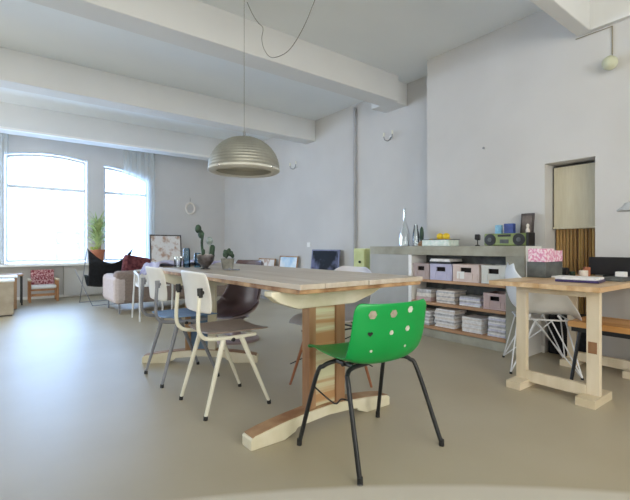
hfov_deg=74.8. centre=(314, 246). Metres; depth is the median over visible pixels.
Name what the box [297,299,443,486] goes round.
chair
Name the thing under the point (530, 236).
box
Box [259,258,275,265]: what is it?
framed photo
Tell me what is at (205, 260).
plant pot
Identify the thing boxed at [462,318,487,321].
magazine
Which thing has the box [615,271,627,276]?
box
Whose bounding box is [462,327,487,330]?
magazine
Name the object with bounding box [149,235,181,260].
framed picture
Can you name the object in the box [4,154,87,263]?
window
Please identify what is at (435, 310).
magazine
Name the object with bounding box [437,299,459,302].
magazine
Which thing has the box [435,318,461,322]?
magazine
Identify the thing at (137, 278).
chair
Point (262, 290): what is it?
sideboard
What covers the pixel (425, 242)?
dish
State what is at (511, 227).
box
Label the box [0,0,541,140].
ceiling
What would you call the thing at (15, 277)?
table
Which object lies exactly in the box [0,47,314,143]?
beam
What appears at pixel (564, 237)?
slatted screen
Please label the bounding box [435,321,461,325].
magazine
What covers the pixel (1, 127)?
trim
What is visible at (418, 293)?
book
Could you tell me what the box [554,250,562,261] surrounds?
gift box
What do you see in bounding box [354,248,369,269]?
magazine file
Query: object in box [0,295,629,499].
floor
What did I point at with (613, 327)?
bench
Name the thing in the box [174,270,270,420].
chair
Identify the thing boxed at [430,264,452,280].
crate
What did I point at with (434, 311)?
magazine
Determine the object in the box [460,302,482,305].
magazine
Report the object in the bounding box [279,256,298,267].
framed photo
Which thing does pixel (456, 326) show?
magazine
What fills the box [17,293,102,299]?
baseboard
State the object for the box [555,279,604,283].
book
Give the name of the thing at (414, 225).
bottle
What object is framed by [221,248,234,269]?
succulent pot
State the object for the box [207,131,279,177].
pendant lamp
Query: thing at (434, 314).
magazine
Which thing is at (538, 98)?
wall
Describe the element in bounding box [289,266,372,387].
shell chair
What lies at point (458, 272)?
paper card
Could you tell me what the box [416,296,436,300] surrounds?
book
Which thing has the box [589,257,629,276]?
monitor
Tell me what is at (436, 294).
magazine
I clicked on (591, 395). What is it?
trestle table
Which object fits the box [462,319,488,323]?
magazine
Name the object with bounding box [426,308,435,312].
magazine
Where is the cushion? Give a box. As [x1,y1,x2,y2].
[121,254,150,270]
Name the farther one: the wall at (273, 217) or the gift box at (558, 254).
the wall at (273, 217)
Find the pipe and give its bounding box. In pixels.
[353,107,355,265]
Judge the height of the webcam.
0.113 m
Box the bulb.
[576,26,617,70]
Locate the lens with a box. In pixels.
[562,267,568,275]
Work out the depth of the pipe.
6.08 m
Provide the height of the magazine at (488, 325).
0.016 m
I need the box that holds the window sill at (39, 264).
[0,261,158,266]
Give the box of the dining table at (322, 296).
[142,263,422,450]
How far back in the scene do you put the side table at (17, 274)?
6.66 m
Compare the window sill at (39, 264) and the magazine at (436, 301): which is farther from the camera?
the window sill at (39, 264)
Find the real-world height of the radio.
0.113 m
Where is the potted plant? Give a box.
[78,209,120,260]
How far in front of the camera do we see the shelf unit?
4.14 m
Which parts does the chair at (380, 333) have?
leg, seat frame, leg, leg, leg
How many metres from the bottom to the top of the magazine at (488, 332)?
0.016 m
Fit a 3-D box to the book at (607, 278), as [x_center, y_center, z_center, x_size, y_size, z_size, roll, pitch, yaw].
[2.060,0.218,2.821,0.280,0.016,0.180,0,0,-32]
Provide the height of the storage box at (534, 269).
0.115 m
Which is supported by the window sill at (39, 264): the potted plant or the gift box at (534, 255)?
the potted plant
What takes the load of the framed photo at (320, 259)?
on the sideboard
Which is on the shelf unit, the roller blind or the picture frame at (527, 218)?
the picture frame at (527, 218)
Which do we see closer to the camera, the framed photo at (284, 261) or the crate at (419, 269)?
the crate at (419, 269)
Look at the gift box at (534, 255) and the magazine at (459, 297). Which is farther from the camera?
the magazine at (459, 297)
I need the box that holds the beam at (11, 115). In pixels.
[0,102,223,160]
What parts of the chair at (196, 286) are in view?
leg, backrest, leg, seat, leg, leg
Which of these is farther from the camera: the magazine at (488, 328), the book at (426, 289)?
the book at (426, 289)
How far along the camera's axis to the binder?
4.24 m
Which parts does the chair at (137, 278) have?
leg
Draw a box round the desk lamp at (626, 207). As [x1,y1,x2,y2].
[617,202,629,211]
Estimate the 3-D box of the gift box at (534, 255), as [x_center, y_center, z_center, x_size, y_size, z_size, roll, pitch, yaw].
[1.711,0.061,3.118,0.145,0.099,0.125,0,0,-37]
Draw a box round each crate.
[413,263,431,278]
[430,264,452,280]
[453,263,491,282]
[481,265,505,283]
[483,291,505,310]
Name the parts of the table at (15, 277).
lid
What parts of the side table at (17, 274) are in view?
leg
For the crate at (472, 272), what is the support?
on the shelf unit
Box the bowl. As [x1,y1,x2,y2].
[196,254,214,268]
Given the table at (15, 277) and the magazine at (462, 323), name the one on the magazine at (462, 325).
the magazine at (462, 323)
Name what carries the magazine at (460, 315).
on the magazine at (434, 314)
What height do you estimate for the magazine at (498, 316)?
0.016 m
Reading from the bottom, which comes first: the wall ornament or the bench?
the bench
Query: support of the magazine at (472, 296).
on the magazine at (459, 297)
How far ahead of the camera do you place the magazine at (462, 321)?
3.94 m
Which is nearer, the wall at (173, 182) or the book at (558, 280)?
the book at (558, 280)
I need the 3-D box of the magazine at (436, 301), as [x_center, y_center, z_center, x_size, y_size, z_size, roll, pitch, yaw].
[1.409,0.567,4.260,0.206,0.014,0.225,0,0,-37]
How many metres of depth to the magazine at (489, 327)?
3.77 m
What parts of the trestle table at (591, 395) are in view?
post, rail, post, post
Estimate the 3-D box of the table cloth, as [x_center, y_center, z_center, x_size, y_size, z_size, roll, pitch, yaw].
[-1.262,0.196,3.856,0.604,0.141,0.501,0,0,-37]
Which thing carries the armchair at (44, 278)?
on the floor
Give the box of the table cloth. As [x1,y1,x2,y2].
[139,260,220,274]
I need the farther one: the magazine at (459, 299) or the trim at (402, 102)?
the trim at (402, 102)
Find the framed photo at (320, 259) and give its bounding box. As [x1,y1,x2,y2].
[311,249,340,269]
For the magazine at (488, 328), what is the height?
0.016 m
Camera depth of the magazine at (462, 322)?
3.95 m
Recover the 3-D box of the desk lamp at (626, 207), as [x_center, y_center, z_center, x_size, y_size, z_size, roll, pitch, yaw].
[2.423,0.286,2.846,0.559,1.308,0.178,0,0,26]
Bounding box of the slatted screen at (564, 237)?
[556,228,594,314]
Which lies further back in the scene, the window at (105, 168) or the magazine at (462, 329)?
the window at (105, 168)
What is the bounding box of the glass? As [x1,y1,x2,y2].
[183,248,189,267]
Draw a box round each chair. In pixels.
[75,248,132,305]
[131,269,173,321]
[140,266,219,387]
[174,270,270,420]
[217,260,263,344]
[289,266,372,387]
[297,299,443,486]
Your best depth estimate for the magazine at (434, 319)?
4.18 m
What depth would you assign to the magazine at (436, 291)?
4.18 m
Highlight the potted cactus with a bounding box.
[195,225,214,268]
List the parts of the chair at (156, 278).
leg, backrest, leg, seat, leg, leg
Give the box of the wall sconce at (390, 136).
[383,130,392,140]
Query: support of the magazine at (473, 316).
on the magazine at (462, 318)
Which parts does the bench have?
leg, frame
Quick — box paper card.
[457,271,463,278]
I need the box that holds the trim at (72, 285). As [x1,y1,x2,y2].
[63,265,102,294]
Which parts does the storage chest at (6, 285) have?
lid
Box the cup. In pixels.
[579,270,587,275]
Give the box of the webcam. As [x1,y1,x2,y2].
[475,234,480,245]
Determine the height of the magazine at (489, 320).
0.016 m
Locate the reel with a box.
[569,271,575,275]
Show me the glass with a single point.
(184, 248)
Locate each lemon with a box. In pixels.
[437,233,442,238]
[442,233,449,238]
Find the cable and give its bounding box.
[247,0,314,57]
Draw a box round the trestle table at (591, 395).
[489,274,629,409]
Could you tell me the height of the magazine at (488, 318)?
0.016 m
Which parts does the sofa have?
arm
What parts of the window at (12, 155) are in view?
sill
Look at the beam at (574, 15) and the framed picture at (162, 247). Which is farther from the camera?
the framed picture at (162, 247)
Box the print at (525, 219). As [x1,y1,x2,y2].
[521,215,531,232]
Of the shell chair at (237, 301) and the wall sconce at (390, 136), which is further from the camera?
the wall sconce at (390, 136)
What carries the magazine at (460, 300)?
on the magazine at (460, 302)
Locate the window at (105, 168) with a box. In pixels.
[104,167,146,261]
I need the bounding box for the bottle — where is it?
[417,227,423,245]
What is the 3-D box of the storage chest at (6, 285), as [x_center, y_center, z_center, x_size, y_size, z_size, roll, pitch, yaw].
[-4.474,0.695,5.580,0.650,0.490,0.420,0,0,-37]
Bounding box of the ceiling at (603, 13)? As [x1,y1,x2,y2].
[590,0,629,31]
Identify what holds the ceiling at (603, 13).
attached to the wall at (538, 98)
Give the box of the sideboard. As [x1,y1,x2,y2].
[260,289,270,298]
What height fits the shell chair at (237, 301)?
0.803 m
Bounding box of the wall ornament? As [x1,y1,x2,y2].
[185,202,195,214]
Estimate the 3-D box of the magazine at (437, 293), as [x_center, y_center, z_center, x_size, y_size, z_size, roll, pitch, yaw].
[1.409,0.480,4.265,0.203,0.014,0.214,0,0,-37]
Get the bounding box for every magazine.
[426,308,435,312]
[434,311,464,315]
[434,314,461,318]
[434,319,461,323]
[435,310,466,313]
[435,313,465,317]
[435,316,461,320]
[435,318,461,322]
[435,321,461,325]
[435,324,462,328]
[436,291,465,293]
[436,294,465,296]
[436,295,458,298]
[436,297,458,299]
[436,298,459,300]
[436,301,459,303]
[436,307,466,311]
[436,323,461,327]
[437,289,465,292]
[437,293,465,295]
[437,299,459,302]
[459,297,482,300]
[459,299,482,302]
[459,304,482,307]
[460,294,482,298]
[460,300,482,303]
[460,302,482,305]
[462,314,488,320]
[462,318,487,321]
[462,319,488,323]
[462,321,487,324]
[462,322,487,325]
[462,323,487,327]
[462,325,488,329]
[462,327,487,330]
[462,328,487,332]
[462,329,487,333]
[488,318,505,321]
[488,323,505,327]
[488,325,505,328]
[488,328,505,332]
[488,332,505,336]
[488,334,505,338]
[489,314,505,319]
[489,320,505,323]
[489,327,505,330]
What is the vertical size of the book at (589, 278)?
0.014 m
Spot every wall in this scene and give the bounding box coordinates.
[0,133,224,296]
[225,76,426,268]
[427,10,629,359]
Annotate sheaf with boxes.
[432,258,461,259]
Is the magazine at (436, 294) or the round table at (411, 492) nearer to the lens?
the round table at (411, 492)
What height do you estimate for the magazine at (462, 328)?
0.014 m
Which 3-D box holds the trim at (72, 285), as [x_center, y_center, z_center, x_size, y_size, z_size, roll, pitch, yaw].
[-4.109,0.620,8.124,1.460,0.560,0.100,0,0,-37]
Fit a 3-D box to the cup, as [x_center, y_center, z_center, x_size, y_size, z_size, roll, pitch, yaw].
[2.027,0.202,3.111,0.060,0.050,0.060,0,0,-37]
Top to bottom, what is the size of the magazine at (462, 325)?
0.014 m
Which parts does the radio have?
cassette door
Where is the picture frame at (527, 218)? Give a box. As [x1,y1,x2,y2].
[520,213,534,232]
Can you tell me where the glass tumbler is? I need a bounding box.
[174,256,181,266]
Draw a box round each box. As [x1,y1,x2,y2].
[495,225,502,233]
[504,223,515,232]
[526,232,534,245]
[527,261,561,277]
[528,249,553,261]
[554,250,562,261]
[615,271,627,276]
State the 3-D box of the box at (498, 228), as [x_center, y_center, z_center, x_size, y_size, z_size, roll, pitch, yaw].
[1.717,-0.165,3.846,0.040,0.079,0.055,0,0,-37]
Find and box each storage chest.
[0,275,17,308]
[0,278,14,316]
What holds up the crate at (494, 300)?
on the shelf unit
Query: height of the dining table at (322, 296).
0.770 m
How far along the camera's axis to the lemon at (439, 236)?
4.33 m
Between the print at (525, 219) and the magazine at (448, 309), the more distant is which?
the magazine at (448, 309)
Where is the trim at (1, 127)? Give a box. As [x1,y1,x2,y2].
[0,126,209,157]
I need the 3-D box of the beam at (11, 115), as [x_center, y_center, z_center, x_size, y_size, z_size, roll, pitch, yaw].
[-4.271,-1.920,6.409,7.400,0.400,0.270,0,0,-37]
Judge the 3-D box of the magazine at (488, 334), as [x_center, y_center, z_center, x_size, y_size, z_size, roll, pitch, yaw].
[1.739,0.816,3.830,0.204,0.016,0.177,0,0,-37]
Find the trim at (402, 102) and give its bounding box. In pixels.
[371,81,406,112]
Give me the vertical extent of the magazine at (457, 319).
0.016 m
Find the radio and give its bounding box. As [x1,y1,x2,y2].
[484,233,525,245]
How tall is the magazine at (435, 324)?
0.016 m
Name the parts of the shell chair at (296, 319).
leg, leg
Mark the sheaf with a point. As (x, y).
(436, 258)
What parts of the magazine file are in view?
door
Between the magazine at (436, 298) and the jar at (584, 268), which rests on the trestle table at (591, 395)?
the jar at (584, 268)
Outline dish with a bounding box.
[421,239,459,245]
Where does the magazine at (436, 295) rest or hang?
on the magazine at (436, 297)
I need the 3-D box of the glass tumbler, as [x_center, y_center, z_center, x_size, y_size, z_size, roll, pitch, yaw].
[-1.136,0.122,3.412,0.066,0.087,0.066,0,0,-37]
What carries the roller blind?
attached to the wall at (538, 98)
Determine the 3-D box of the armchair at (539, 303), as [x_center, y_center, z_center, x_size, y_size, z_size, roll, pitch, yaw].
[1.748,0.532,3.212,0.480,0.816,0.596,0,0,19]
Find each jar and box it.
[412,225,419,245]
[583,267,590,275]
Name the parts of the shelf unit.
panel, panel, panel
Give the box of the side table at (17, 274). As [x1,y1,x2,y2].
[0,273,22,304]
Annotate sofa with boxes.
[103,270,227,313]
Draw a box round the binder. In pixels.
[429,261,462,263]
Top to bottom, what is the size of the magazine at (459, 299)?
0.015 m
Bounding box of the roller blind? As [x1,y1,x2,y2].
[553,161,594,229]
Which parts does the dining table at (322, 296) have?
post, slat panel, post, post, slat panel, post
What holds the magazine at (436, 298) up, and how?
on the magazine at (437, 299)
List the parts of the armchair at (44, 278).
leg, backrest, seat, rail, leg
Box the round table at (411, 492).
[189,485,629,499]
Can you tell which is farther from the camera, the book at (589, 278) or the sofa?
the sofa
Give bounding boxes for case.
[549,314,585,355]
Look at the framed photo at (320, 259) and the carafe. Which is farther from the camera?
the framed photo at (320, 259)
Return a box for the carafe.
[399,208,409,245]
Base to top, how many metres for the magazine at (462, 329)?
0.014 m
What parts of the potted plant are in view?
pot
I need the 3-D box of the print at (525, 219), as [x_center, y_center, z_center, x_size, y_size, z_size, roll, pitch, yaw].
[1.905,-0.160,3.709,0.039,0.248,0.085,0,0,-37]
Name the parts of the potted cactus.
cactus stem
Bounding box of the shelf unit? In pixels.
[370,246,540,355]
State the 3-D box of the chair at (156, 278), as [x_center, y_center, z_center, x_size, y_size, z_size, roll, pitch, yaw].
[-0.994,0.539,3.017,0.459,0.805,0.405,0,0,-37]
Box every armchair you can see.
[27,269,58,302]
[502,262,583,379]
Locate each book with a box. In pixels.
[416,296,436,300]
[417,287,441,292]
[417,292,436,296]
[555,275,603,280]
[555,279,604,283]
[604,276,629,281]
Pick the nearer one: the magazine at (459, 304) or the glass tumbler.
the glass tumbler
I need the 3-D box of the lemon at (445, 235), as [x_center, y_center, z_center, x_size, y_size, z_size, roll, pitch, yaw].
[1.370,-0.112,4.300,0.080,0.070,0.071,0,0,41]
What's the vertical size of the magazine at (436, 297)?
0.014 m
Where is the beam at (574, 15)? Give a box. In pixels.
[530,0,591,36]
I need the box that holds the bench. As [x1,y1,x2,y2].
[568,316,629,379]
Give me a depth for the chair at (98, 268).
6.66 m
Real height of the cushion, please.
0.370 m

